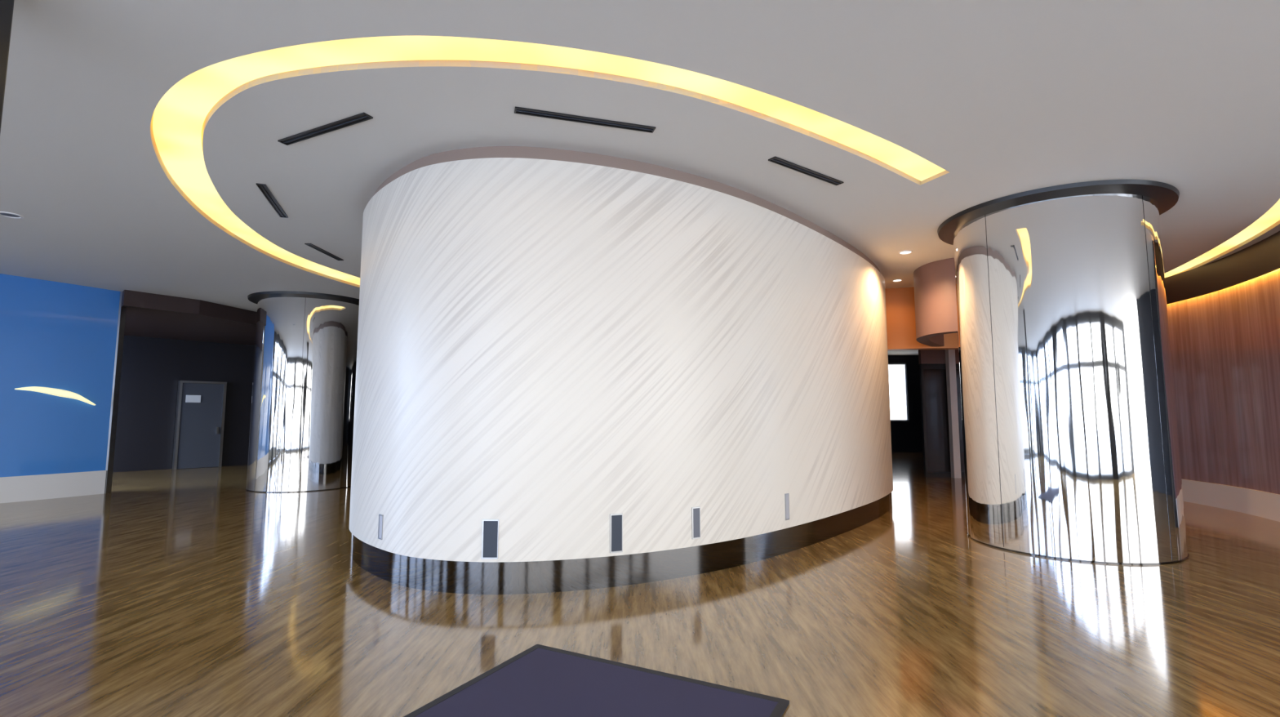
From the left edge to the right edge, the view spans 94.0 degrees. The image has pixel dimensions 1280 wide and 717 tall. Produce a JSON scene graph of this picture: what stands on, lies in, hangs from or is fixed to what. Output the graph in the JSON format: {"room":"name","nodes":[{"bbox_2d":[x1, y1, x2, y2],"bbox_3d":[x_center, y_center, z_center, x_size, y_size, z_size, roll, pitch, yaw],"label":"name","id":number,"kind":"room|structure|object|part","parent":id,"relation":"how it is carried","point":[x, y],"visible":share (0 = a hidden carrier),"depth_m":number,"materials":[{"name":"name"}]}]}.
{"room":"building lobby","nodes":[
{"label":"building lobby","id":0,"kind":"room"},
{"bbox_2d":[0,273,119,476],"bbox_3d":[-11.406,0.245,9.869,0.346,3.490,4.195,-3,-6,30],"label":"wall","id":1,"kind":"structure","parent":0,"point":[55,335],"depth_m":10.86,"materials":[{"name":"blue paint"}]},
{"bbox_2d":[0,470,106,502],"bbox_3d":[-11.393,2.200,9.677,0.376,0.440,4.199,-3,-6,30],"label":"baseboard","id":2,"kind":"structure","parent":1,"relation":"attached to","point":[51,486],"depth_m":10.73,"materials":[{"name":"white paint"}]},
{"bbox_2d":[14,386,95,405],"bbox_3d":[-10.644,0.681,10.876,0.127,0.336,1.117,-4,-6,33],"label":"wall light","id":3,"kind":"object","parent":1,"relation":"attached to","point":[57,392],"visible":1,"depth_m":10.85,"materials":[{"name":"beige"}]},
{"bbox_2d":[104,291,126,493],"bbox_3d":[-10.410,0.636,11.672,0.340,3.930,0.120,0,-5,0],"label":"trim","id":4,"kind":"structure","parent":1,"relation":"attached to","point":[122,313],"depth_m":11.64,"materials":[{"name":"silver metal"}]},
{"bbox_2d":[112,335,254,471],"bbox_3d":[-13.239,1.106,16.642,0.653,3.930,21.366,-5,-7,41],"label":"wall","id":5,"kind":"structure","parent":0,"point":[152,368],"depth_m":16.60,"materials":[{"name":"black paint"}]},
{"bbox_2d":[172,380,226,469],"bbox_3d":[-12.578,1.884,17.063,0.230,2.460,1.120,-4,-7,39],"label":"door","id":6,"kind":"structure","parent":5,"relation":"in","point":[198,437],"depth_m":17.00,"materials":[{"name":"grey metal"}]},
{"bbox_2d":[121,289,257,345],"bbox_3d":[-14.425,-0.533,19.863,11.150,0.560,16.550,0,-5,0],"label":"bulkhead","id":7,"kind":"structure","parent":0,"point":[153,315],"depth_m":13.58,"materials":[{"name":"grey paint"}]},
{"bbox_2d":[349,157,893,561],"bbox_3d":[0.186,0.415,10.023,6.632,3.520,9.999,-5,-7,41],"label":"wall","id":8,"kind":"structure","parent":0,"point":[547,350],"depth_m":5.50,"materials":[{"name":"paint"}]},
{"bbox_2d":[377,513,383,539],"bbox_3d":[-2.383,1.558,5.535,0.078,0.224,0.058,-5,-7,43],"label":"wall slot","id":9,"kind":"object","parent":8,"relation":"attached to","point":[380,516],"visible":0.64,"depth_m":5.51,"materials":[{"name":"silver metal"}]},
{"bbox_2d":[481,519,498,559],"bbox_3d":[-1.260,1.521,5.042,0.138,0.324,0.058,0,-5,1],"label":"wall slot","id":10,"kind":"object","parent":8,"relation":"attached to","point":[490,533],"visible":1,"depth_m":5.02,"materials":[{"name":"silver metal"}]},
{"bbox_2d":[609,512,622,552],"bbox_3d":[-0.218,1.538,5.271,0.118,0.334,0.058,2,-6,-22],"label":"wall slot","id":11,"kind":"object","parent":8,"relation":"attached to","point":[615,519],"visible":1,"depth_m":5.25,"materials":[{"name":"silver metal"}]},
{"bbox_2d":[350,492,892,594],"bbox_3d":[0.186,2.302,9.844,6.582,0.270,9.949,-5,-7,41],"label":"baseboard","id":12,"kind":"structure","parent":8,"relation":"attached to","point":[588,573],"depth_m":5.33,"materials":[{"name":"grey metal"}]},
{"bbox_2d":[373,146,879,271],"bbox_3d":[0.186,-1.407,10.195,6.492,0.140,9.859,-5,-7,41],"label":"trim","id":13,"kind":"structure","parent":8,"relation":"attached to","point":[522,152],"depth_m":5.69,"materials":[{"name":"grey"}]},
{"bbox_2d":[691,506,700,538],"bbox_3d":[0.518,1.554,5.658,0.098,0.294,0.058,3,-6,-33],"label":"wall slot","id":14,"kind":"object","parent":8,"relation":"attached to","point":[695,511],"visible":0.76,"depth_m":5.64,"materials":[{"name":"silver metal"}]},
{"bbox_2d":[784,493,789,519],"bbox_3d":[1.595,1.624,6.550,0.078,0.284,0.058,5,-8,-45],"label":"wall slot","id":15,"kind":"object","parent":8,"relation":"attached to","point":[786,495],"visible":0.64,"depth_m":6.53,"materials":[{"name":"silver metal"}]},
{"bbox_2d":[884,287,958,350],"bbox_3d":[6.969,-0.718,11.959,5.482,1.180,1.012,1,-6,-15],"label":"wall","id":16,"kind":"structure","parent":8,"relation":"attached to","point":[900,302],"depth_m":11.39,"materials":[{"name":"orange paint"}]},
{"bbox_2d":[0,0,1279,355],"bbox_3d":[-0.050,-1.395,12.386,24.900,0.250,31.600,0,-5,0],"label":"ceiling","id":17,"kind":"structure","parent":0,"point":[1005,97],"depth_m":4.85,"materials":[{"name":"white paint"}]},
{"bbox_2d":[0,0,14,133],"bbox_3d":[-3.690,-0.179,3.050,0.420,3.930,0.200,0,-5,0],"label":"trim","id":18,"kind":"structure","parent":17,"relation":"attached to","point":[6,6],"depth_m":3.27,"materials":[{"name":"black metal"}]},
{"bbox_2d":[0,211,23,218],"bbox_3d":[-7.690,-1.752,7.277,0.240,0.022,0.240,0,-5,0],"label":"ceiling speaker","id":19,"kind":"object","parent":17,"relation":"attached to","point":[5,214],"visible":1,"depth_m":7.28,"materials":[{"name":"white paint"}]},
{"bbox_2d":[0,213,20,217],"bbox_3d":[-7.690,-1.750,7.277,0.187,0.006,0.187,0,-5,0],"label":"grille","id":20,"kind":"object","parent":19,"relation":"attached to","point":[6,215],"depth_m":7.27,"materials":[{"name":"grey metal"}]},
{"bbox_2d":[256,182,288,217],"bbox_3d":[-4.195,-1.800,6.825,0.088,0.032,1.118,2,-6,-20],"label":"ceiling vent","id":21,"kind":"object","parent":17,"relation":"in","point":[264,188],"visible":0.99,"depth_m":6.76,"materials":[{"name":"black metal"}]},
{"bbox_3d":[-4.195,-1.788,6.824,0.006,0.008,1.094,2,-6,-20],"label":"blade","id":22,"kind":"part","parent":21,"relation":"part of","materials":[{"name":"grey metal"}]},
{"bbox_2d":[304,243,343,260],"bbox_3d":[-4.720,-1.600,8.940,0.088,0.032,0.904,0,-5,1],"label":"ceiling vent","id":23,"kind":"object","parent":17,"relation":"in","point":[310,245],"visible":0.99,"depth_m":8.88,"materials":[{"name":"black metal"}]},
{"bbox_2d":[277,112,373,145],"bbox_3d":[-2.705,-1.963,5.097,1.106,0.032,0.088,-3,-6,26],"label":"ceiling vent","id":24,"kind":"object","parent":17,"relation":"in","point":[362,117],"visible":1,"depth_m":5.08,"materials":[{"name":"black metal"}]},
{"bbox_2d":[150,35,949,287],"bbox_3d":[-2.605,-1.795,7.310,10.513,0.090,5.583,-4,-7,39],"label":"light","id":25,"kind":"object","parent":17,"relation":"attached to","point":[178,121],"visible":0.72,"depth_m":4.54,"materials":[{"name":"beige paint"}]},
{"bbox_2d":[514,106,655,133],"bbox_3d":[-0.440,-1.978,4.933,1.172,0.032,0.089,2,-6,-17],"label":"ceiling vent","id":26,"kind":"object","parent":17,"relation":"in","point":[518,110],"visible":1,"depth_m":4.92,"materials":[{"name":"black metal"}]},
{"bbox_2d":[768,155,843,185],"bbox_3d":[1.680,-1.880,5.978,1.062,0.032,0.088,4,-7,-36],"label":"ceiling vent","id":27,"kind":"object","parent":17,"relation":"in","point":[775,159],"visible":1,"depth_m":5.94,"materials":[{"name":"black metal"}]},
{"bbox_2d":[892,279,902,281],"bbox_3d":[4.660,-1.419,10.802,0.180,0.022,0.180,0,-5,0],"label":"recessed light","id":28,"kind":"object","parent":17,"relation":"in","point":[893,280],"visible":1,"depth_m":10.81,"materials":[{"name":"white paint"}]},
{"bbox_2d":[897,249,912,254],"bbox_3d":[3.980,-1.595,8.940,0.200,0.022,0.200,0,-5,0],"label":"recessed light","id":29,"kind":"object","parent":17,"relation":"in","point":[907,251],"visible":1,"depth_m":8.93,"materials":[{"name":"white paint"}]},
{"bbox_2d":[913,257,957,346],"bbox_3d":[5.308,-0.900,10.186,1.386,1.150,2.347,0,-5,0],"label":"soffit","id":30,"kind":"structure","parent":17,"relation":"hanging from","point":[934,282],"depth_m":9.47,"materials":[{"name":"paint"}]},
{"bbox_2d":[1164,199,1279,277],"bbox_3d":[8.425,-1.649,8.860,0.702,0.090,6.481,-3,-6,26],"label":"light","id":31,"kind":"object","parent":17,"relation":"attached to","point":[1272,216],"visible":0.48,"depth_m":8.39,"materials":[{"name":"beige glowing light-emitting surface"}]},
{"bbox_2d":[0,452,1279,716],"bbox_3d":[-3.000,2.701,11.999,34.000,0.120,31.600,0,-5,0],"label":"floor","id":32,"kind":"structure","parent":0,"point":[193,592],"depth_m":4.29,"materials":[{"name":"brown polished wood"}]},
{"bbox_2d":[245,290,359,492],"bbox_3d":[-7.080,0.742,12.787,2.440,3.930,2.440,0,-5,0],"label":"column","id":33,"kind":"structure","parent":32,"relation":"on","point":[302,411],"depth_m":11.91,"materials":[{"name":"silver metal"}]},
{"bbox_2d":[403,644,789,716],"bbox_3d":[-0.508,1.730,2.443,1.642,0.016,2.400,-3,-6,28],"label":"floor mat","id":34,"kind":"object","parent":32,"relation":"on","point":[540,680],"visible":1,"depth_m":3.19,"materials":[{"name":"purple fabric"}]},
{"bbox_2d":[937,179,1189,564],"bbox_3d":[5.050,0.215,7.212,2.440,3.930,2.440,0,-5,0],"label":"column","id":35,"kind":"structure","parent":32,"relation":"on","point":[1070,433],"depth_m":6.35,"materials":[{"name":"silver metal"}]},
{"bbox_2d":[888,355,923,452],"bbox_3d":[3.100,1.833,24.335,18.600,3.930,0.200,0,-5,0],"label":"wall","id":36,"kind":"structure","parent":0,"point":[906,436],"depth_m":24.17,"materials":[{"name":"black paint"}]},
{"bbox_2d":[888,363,908,421],"bbox_3d":[10.475,1.375,24.379,0.850,2.350,0.120,0,-5,0],"label":"window","id":37,"kind":"structure","parent":36,"relation":"in","point":[904,364],"depth_m":24.34,"materials":[{"name":"white paint"}]},
{"bbox_2d":[918,349,959,364],"bbox_3d":[8.500,-0.454,14.748,3.200,1.180,0.120,0,-5,0],"label":"wall","id":38,"kind":"structure","parent":0,"point":[925,356],"depth_m":14.65,"materials":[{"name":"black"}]},
{"bbox_2d":[919,363,951,477],"bbox_3d":[7.280,1.502,14.563,0.760,2.750,0.080,0,-5,0],"label":"door","id":39,"kind":"structure","parent":38,"relation":"in","point":[933,384],"depth_m":14.55,"materials":[{"name":"black wood"}]},
{"bbox_2d":[945,349,961,477],"bbox_3d":[7.580,0.902,14.479,0.160,3.930,0.160,0,-5,0],"label":"trim","id":40,"kind":"structure","parent":38,"relation":"attached to","point":[950,363],"depth_m":14.39,"materials":[{"name":"grey paint"}]},
{"bbox_2d":[955,363,964,477],"bbox_3d":[8.060,1.502,14.563,0.760,2.750,0.080,0,-5,0],"label":"door","id":41,"kind":"structure","parent":38,"relation":"in","point":[957,371],"depth_m":14.55,"materials":[{"name":"black metal"}]},
{"bbox_2d":[1166,268,1279,494],"bbox_3d":[9.273,0.331,10.462,0.929,3.550,8.160,-1,-6,11],"label":"wall","id":42,"kind":"structure","parent":0,"point":[1224,343],"depth_m":9.41,"materials":[{"name":"red wood"}]},
{"bbox_2d":[1164,231,1279,304],"bbox_3d":[9.092,-1.197,10.657,0.844,0.470,8.046,-1,-6,11],"label":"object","id":43,"kind":"structure","parent":42,"relation":"attached to","point":[1261,258],"depth_m":9.18,"materials":[{"name":"grey"}]},
{"bbox_2d":[1181,478,1279,521],"bbox_3d":[9.259,2.288,10.280,0.958,0.380,8.160,-1,-6,11],"label":"baseboard","id":44,"kind":"structure","parent":42,"relation":"attached to","point":[1265,504],"depth_m":9.36,"materials":[{"name":"white stone"}]}
]}

